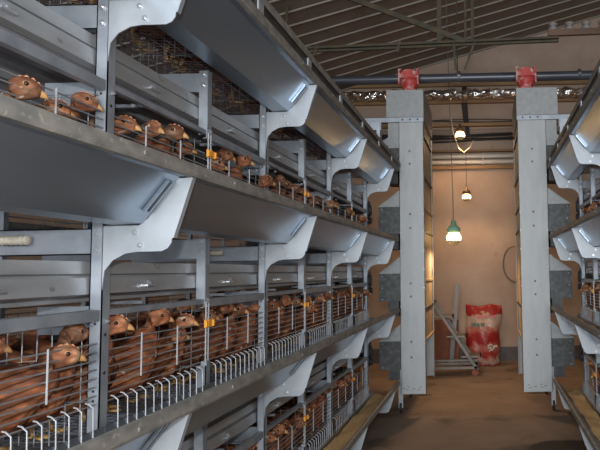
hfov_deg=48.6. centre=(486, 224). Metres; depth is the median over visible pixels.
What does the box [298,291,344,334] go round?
hen
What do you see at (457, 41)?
roof truss
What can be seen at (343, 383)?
hen
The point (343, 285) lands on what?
wire cage
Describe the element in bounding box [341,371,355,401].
hen
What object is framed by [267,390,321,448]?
hen
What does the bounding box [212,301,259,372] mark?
hen
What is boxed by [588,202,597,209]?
hen
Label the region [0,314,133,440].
hen
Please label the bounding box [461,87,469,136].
cable
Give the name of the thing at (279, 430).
hen
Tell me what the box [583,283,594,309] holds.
hen
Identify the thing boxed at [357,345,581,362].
baseboard
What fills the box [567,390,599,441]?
poultry feed
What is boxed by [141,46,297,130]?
wire cage
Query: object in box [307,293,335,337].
hen
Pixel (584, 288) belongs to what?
hen
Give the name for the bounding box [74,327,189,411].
hen
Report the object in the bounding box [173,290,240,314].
hen
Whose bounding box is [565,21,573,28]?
insulator
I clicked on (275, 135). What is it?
wire cage
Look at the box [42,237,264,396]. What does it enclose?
wire cage
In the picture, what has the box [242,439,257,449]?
hen
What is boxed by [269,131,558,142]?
pipe
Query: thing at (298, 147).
wire cage
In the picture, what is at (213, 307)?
hen
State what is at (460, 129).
socket
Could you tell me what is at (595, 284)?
hen
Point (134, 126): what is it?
hen
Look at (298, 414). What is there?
hen
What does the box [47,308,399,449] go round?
trough
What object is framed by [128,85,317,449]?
frame
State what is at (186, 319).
hen
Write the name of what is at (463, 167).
trim
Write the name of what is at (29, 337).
hen
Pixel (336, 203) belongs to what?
hen
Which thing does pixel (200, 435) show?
wire cage
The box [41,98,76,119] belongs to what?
hen
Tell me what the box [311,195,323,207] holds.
hen
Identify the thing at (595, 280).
wire cage
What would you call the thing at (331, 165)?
frame
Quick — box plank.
[548,27,599,36]
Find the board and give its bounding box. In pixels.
[434,320,458,365]
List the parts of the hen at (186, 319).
leg, leg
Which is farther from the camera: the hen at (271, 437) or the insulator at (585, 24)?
the insulator at (585, 24)
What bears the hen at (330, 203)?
in the wire cage at (298, 147)
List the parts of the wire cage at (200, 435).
hanger post, rail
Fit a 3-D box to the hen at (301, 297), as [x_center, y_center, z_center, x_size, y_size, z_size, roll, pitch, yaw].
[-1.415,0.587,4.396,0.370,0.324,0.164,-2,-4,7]
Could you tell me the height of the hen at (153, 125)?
0.297 m
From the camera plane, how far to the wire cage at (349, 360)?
4.75 m
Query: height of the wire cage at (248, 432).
0.365 m
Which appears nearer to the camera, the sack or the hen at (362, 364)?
the hen at (362, 364)
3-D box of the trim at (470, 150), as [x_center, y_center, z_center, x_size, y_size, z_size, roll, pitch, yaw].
[-0.471,-1.071,9.002,6.100,0.030,0.099,-1,-4,0]
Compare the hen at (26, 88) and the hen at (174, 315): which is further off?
the hen at (174, 315)
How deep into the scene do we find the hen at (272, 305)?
2.94 m
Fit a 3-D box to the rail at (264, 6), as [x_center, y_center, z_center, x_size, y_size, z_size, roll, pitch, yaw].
[-0.902,-0.780,3.176,0.206,0.216,5.020,-1,-4,0]
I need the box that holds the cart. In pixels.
[427,284,480,376]
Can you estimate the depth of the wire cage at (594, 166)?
5.01 m
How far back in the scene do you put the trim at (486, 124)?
8.99 m
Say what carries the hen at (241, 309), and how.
in the wire cage at (199, 248)
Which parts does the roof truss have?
rod, rod, hanger rod, rod, hanger rod, rod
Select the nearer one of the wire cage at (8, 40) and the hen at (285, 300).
the wire cage at (8, 40)
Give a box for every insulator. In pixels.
[548,22,557,29]
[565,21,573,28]
[581,20,590,27]
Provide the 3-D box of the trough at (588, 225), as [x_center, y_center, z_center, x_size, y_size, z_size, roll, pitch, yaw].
[0.661,0.025,3.537,0.236,0.162,3.779,-1,-4,0]
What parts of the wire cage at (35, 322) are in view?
rail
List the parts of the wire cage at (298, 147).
hanger post, hinge rod, rail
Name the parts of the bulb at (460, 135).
bulb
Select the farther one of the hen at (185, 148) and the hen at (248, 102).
the hen at (248, 102)
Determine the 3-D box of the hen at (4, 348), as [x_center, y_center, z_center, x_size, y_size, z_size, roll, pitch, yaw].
[-1.203,0.386,1.274,0.344,0.301,0.153,1,-5,-27]
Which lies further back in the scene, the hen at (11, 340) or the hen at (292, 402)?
the hen at (292, 402)
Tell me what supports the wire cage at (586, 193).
attached to the frame at (589, 345)
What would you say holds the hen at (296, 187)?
in the wire cage at (252, 168)
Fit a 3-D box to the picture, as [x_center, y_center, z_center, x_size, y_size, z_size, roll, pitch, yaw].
[0.022,1.644,8.312,0.240,0.149,0.030,-1,-4,0]
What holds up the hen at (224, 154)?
in the wire cage at (201, 82)
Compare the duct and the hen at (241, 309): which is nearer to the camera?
the hen at (241, 309)
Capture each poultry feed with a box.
[323,394,384,449]
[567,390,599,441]
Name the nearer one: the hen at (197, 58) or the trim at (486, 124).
the hen at (197, 58)
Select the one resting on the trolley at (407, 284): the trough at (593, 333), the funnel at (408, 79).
the funnel at (408, 79)
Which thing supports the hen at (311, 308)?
in the wire cage at (301, 262)
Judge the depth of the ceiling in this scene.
7.82 m
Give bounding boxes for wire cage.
[0,28,105,127]
[0,310,99,449]
[4,299,203,443]
[36,413,262,449]
[37,0,195,58]
[40,82,205,226]
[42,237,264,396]
[53,0,258,102]
[136,289,304,369]
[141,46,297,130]
[160,71,264,234]
[197,161,303,241]
[197,251,332,351]
[210,363,332,449]
[215,91,324,150]
[224,402,302,449]
[239,139,330,245]
[250,113,333,159]
[276,262,368,330]
[276,339,368,415]
[277,284,352,339]
[279,136,361,177]
[303,192,350,218]
[306,368,352,435]
[315,173,365,250]
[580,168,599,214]
[581,164,599,173]
[581,258,599,321]
[584,352,599,408]
[592,192,599,207]
[594,279,599,324]
[596,363,599,410]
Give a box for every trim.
[256,121,557,130]
[313,149,512,155]
[323,164,596,171]
[349,80,587,88]
[351,96,578,105]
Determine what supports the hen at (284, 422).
in the wire cage at (248, 432)
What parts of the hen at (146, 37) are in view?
leg, leg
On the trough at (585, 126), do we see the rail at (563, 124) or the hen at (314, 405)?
the rail at (563, 124)
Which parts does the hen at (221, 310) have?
leg, leg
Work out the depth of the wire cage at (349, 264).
4.66 m
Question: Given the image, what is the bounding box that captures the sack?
[463,304,501,365]
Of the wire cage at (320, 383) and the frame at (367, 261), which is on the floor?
the frame at (367, 261)
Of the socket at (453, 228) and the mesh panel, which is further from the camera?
the mesh panel
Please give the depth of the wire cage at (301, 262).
3.44 m
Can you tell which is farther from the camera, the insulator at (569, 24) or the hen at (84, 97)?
the insulator at (569, 24)
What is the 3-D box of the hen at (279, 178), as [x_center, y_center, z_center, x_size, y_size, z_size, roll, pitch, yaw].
[-1.182,-0.105,3.100,0.357,0.313,0.159,1,-5,-24]
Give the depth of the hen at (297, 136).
3.96 m
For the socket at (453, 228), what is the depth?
6.47 m
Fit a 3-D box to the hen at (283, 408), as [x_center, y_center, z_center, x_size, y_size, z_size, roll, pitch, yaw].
[-1.155,1.183,3.871,0.373,0.327,0.166,0,-4,-21]
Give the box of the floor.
[294,359,595,449]
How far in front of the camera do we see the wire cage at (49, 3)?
2.17 m
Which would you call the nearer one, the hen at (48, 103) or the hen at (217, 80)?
the hen at (48, 103)
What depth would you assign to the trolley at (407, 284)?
5.73 m
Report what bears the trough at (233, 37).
attached to the frame at (104, 243)
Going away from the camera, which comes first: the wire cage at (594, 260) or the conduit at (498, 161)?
the wire cage at (594, 260)
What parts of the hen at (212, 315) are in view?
leg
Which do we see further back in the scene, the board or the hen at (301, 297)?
the board
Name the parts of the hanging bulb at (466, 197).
bulb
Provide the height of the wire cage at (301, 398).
0.580 m
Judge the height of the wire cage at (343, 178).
0.580 m
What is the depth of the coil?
8.91 m
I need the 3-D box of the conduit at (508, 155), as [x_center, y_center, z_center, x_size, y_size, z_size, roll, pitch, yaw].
[-0.369,-0.993,8.995,5.700,0.072,0.100,-1,-4,0]
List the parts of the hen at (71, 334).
leg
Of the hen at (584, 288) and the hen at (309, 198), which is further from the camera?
the hen at (584, 288)
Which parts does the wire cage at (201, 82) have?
hanger post, hinge rod, rail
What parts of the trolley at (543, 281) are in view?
panel, panel, panel, panel, panel, panel, cross rail, gusset plate, feed spout, feed spout, leg, feed spout, feed spout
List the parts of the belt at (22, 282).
support rail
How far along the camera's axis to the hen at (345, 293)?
4.49 m
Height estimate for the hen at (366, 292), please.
0.283 m
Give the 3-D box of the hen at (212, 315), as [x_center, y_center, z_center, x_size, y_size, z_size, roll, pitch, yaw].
[-1.195,0.468,2.321,0.351,0.290,0.153,1,-5,-25]
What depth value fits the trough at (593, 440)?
4.21 m
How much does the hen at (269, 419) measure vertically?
0.316 m
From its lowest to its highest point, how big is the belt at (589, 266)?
0.515 m
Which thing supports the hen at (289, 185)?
in the wire cage at (252, 168)
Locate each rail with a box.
[251,0,399,170]
[546,59,599,165]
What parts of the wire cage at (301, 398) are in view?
hanger post, stub post, hinge rod, rail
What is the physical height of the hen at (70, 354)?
0.264 m
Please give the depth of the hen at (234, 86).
2.93 m
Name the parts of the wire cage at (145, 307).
plate, rail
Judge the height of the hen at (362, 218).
0.269 m
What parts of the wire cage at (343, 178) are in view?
hanger post, rail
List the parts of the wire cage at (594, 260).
rail, hanger post, stub post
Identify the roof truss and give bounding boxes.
[285,0,558,69]
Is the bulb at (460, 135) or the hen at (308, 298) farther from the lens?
the bulb at (460, 135)
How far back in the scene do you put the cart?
7.83 m
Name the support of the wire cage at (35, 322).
attached to the frame at (104, 243)
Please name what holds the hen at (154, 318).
in the wire cage at (145, 307)
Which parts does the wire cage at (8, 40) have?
rail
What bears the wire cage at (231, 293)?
attached to the frame at (266, 122)
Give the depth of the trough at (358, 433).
4.09 m
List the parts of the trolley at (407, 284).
gusset plate, cross rail, feed spout, feed spout, feed spout, feed spout, leg, panel, panel, panel, panel, panel, panel, panel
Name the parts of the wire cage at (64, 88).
plate, rail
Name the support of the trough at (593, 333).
attached to the frame at (589, 345)
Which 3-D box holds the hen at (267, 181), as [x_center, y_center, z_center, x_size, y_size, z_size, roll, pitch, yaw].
[-1.161,-0.104,2.782,0.401,0.266,0.164,1,-5,-24]
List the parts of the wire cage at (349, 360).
hanger post, stub post, rail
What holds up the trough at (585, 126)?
attached to the frame at (589, 345)
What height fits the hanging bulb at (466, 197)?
0.645 m
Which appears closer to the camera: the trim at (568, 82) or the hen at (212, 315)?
the hen at (212, 315)
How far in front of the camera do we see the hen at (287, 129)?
3.77 m
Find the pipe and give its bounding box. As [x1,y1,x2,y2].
[212,69,593,87]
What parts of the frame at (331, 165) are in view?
post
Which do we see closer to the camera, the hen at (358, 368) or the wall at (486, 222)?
the hen at (358, 368)
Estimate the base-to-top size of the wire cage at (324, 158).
0.365 m
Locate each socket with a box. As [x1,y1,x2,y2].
[447,221,460,232]
[456,124,464,132]
[463,187,470,194]
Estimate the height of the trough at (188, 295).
0.620 m
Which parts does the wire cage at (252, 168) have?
plate, rail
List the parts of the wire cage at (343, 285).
plate, rail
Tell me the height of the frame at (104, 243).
2.450 m
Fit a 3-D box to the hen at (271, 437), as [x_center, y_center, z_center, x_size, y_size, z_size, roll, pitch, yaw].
[-1.156,1.121,2.858,0.348,0.305,0.155,-1,-4,-7]
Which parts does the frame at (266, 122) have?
post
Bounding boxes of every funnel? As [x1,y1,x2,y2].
[398,68,418,89]
[516,66,536,87]
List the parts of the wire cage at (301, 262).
hanger post, stub post, hinge rod, rail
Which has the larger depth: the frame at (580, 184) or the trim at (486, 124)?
the trim at (486, 124)
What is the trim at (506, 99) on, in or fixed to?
attached to the wall at (486, 222)
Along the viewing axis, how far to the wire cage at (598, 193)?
4.48 m
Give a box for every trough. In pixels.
[0,94,398,255]
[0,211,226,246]
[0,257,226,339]
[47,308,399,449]
[156,0,397,183]
[315,380,399,449]
[547,74,599,179]
[549,206,599,251]
[551,305,599,344]
[553,377,599,449]
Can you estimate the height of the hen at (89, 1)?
0.288 m
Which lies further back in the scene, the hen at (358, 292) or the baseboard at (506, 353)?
the baseboard at (506, 353)
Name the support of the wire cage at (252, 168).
attached to the frame at (266, 122)
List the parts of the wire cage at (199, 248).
stub post, hanger post, hinge rod, rail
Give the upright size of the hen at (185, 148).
0.286 m
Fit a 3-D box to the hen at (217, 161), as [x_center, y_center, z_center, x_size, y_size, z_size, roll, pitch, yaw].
[-1.191,-0.138,2.331,0.398,0.264,0.162,1,-5,-25]
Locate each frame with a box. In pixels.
[0,0,195,449]
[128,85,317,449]
[237,139,367,449]
[294,169,395,428]
[551,166,599,408]
[569,135,599,449]
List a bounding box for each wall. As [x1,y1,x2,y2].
[4,212,168,337]
[169,16,599,348]
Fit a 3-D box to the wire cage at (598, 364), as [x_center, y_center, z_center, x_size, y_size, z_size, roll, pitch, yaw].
[1.106,1.169,4.269,0.626,0.365,0.588,-1,-4,0]
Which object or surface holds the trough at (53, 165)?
attached to the frame at (266, 122)
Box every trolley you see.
[364,90,434,412]
[512,87,574,409]
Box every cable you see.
[382,119,557,123]
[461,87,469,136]
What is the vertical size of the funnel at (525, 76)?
0.280 m
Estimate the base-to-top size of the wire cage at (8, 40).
0.580 m
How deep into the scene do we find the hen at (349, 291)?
4.73 m
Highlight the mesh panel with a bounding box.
[375,128,512,141]
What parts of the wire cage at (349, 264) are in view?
hanger post, stub post, rail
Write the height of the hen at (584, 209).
0.319 m
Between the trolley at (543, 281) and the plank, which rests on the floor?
the trolley at (543, 281)
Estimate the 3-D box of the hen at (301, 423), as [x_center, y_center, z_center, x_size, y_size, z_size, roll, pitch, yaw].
[-1.161,1.172,3.284,0.394,0.261,0.160,0,-4,-18]
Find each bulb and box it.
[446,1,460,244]
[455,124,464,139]
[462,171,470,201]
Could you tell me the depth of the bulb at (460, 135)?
8.32 m
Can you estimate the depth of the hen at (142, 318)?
2.35 m
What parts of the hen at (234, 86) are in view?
leg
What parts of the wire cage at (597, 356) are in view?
rail, hanger post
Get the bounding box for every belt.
[0,0,371,252]
[0,260,372,326]
[0,342,372,449]
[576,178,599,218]
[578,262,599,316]
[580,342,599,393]
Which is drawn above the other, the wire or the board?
the wire
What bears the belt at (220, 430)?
on the wire cage
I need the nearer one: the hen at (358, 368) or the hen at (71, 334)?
the hen at (71, 334)
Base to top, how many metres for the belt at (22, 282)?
0.515 m
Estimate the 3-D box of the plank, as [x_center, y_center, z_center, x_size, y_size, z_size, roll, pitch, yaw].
[1.433,-1.934,6.124,1.661,0.100,0.045,-1,-4,0]
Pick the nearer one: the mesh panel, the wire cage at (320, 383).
the wire cage at (320, 383)
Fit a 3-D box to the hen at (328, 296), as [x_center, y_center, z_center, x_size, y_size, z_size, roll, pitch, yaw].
[-1.163,0.582,3.944,0.364,0.301,0.159,0,-4,-13]
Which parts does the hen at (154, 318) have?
leg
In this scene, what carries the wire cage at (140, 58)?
attached to the frame at (266, 122)
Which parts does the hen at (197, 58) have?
leg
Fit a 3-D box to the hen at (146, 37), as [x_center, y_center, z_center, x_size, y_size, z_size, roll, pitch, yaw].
[-1.203,-0.762,2.411,0.336,0.289,0.155,0,-4,-10]
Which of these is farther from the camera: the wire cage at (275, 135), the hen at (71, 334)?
the wire cage at (275, 135)
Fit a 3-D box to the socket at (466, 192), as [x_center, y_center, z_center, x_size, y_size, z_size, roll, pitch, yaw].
[-0.274,-0.455,8.255,0.108,0.096,0.108,-1,-4,0]
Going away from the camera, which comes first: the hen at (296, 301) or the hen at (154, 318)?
the hen at (154, 318)
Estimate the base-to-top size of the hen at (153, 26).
0.264 m
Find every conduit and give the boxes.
[307,153,513,159]
[432,159,513,164]
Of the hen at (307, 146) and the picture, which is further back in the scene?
the picture
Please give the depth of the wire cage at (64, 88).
1.85 m
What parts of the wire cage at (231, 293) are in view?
plate, rail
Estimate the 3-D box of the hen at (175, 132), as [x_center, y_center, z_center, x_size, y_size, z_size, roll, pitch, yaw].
[-1.185,-0.182,2.041,0.377,0.312,0.165,-1,-4,-3]
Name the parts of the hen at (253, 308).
leg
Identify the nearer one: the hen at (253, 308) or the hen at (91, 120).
the hen at (91, 120)
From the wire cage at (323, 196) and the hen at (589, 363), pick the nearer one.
the wire cage at (323, 196)
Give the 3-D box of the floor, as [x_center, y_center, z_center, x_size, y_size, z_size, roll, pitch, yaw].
[-0.319,1.612,3.468,8.500,0.100,11.150,-1,-4,0]
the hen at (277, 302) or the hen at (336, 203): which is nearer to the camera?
the hen at (277, 302)
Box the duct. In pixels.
[343,86,584,101]
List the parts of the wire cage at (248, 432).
plate, rail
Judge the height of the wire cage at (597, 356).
0.580 m
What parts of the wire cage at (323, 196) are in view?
plate, rail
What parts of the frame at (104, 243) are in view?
post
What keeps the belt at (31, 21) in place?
attached to the frame at (266, 122)
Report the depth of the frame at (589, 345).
4.04 m
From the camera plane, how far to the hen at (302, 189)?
3.55 m
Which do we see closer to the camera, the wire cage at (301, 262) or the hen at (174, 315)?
the hen at (174, 315)
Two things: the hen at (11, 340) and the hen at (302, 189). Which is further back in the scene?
the hen at (302, 189)
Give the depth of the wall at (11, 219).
6.36 m
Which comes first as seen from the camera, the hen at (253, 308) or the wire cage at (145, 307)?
the wire cage at (145, 307)
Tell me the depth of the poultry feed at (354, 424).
4.25 m
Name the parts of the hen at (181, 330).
leg, leg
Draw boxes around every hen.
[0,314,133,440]
[0,324,88,449]
[0,335,87,345]
[0,337,11,354]
[0,343,86,435]
[3,75,48,100]
[9,330,48,353]
[33,309,173,421]
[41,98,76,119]
[69,91,103,122]
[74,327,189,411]
[81,0,96,3]
[89,117,93,126]
[110,313,198,402]
[111,310,149,337]
[114,115,141,136]
[115,309,219,391]
[128,25,167,53]
[129,298,194,324]
[131,119,164,148]
[145,36,193,69]
[153,123,188,155]
[155,304,236,384]
[157,48,210,73]
[157,303,248,378]
[173,141,196,158]
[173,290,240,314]
[190,68,231,94]
[192,291,224,315]
[193,300,280,365]
[205,149,235,174]
[209,157,227,170]
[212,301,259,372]
[215,82,250,107]
[217,424,287,449]
[220,89,258,113]
[223,296,293,357]
[225,155,254,180]
[233,419,291,449]
[236,301,282,361]
[240,297,302,353]
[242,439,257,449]
[246,175,275,188]
[249,405,310,448]
[254,431,277,449]
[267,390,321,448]
[267,396,316,440]
[269,175,287,194]
[269,417,306,449]
[270,303,317,349]
[271,284,308,301]
[274,388,331,442]
[276,296,311,346]
[280,127,299,140]
[280,180,292,196]
[283,381,339,434]
[284,292,333,340]
[285,132,302,139]
[286,184,302,199]
[289,294,325,343]
[296,188,311,202]
[296,380,347,426]
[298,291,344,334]
[306,375,353,401]
[307,146,325,158]
[307,196,317,205]
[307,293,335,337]
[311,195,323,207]
[311,287,356,328]
[312,290,348,331]
[321,200,336,211]
[321,366,361,407]
[325,361,364,401]
[333,202,339,214]
[333,291,361,326]
[340,208,354,218]
[341,289,370,324]
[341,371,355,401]
[354,215,367,223]
[580,285,599,311]
[581,207,588,214]
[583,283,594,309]
[586,359,599,389]
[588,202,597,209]
[589,283,599,309]
[591,371,599,387]
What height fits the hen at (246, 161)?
0.323 m
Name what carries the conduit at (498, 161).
attached to the wall at (486, 222)
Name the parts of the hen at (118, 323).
leg, leg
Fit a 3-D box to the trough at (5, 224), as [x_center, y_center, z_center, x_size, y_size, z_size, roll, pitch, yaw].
[-2.372,-0.187,2.955,0.275,0.620,4.980,-1,-4,0]
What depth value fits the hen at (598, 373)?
4.63 m
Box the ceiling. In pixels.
[36,0,599,114]
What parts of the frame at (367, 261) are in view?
post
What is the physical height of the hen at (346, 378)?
0.294 m
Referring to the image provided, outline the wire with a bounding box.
[451,118,473,151]
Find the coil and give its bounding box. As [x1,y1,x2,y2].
[502,246,515,282]
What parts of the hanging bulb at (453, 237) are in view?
cord, bulb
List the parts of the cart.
rail, post, rail, rail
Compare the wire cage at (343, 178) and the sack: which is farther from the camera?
the sack
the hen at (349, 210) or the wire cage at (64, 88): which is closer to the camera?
the wire cage at (64, 88)
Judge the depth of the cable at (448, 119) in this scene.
9.02 m
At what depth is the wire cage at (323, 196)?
4.19 m
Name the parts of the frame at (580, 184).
post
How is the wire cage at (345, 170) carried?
attached to the frame at (367, 261)
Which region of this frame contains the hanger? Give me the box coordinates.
[456,0,457,70]
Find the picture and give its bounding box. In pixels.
[487,344,496,351]
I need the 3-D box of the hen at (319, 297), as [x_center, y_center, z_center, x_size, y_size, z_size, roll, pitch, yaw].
[-1.169,0.575,3.793,0.342,0.294,0.158,0,-4,-19]
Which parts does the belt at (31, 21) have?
support rail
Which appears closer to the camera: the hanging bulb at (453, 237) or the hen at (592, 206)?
the hen at (592, 206)
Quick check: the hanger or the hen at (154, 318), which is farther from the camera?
the hanger
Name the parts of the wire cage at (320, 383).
plate, rail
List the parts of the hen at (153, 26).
leg, leg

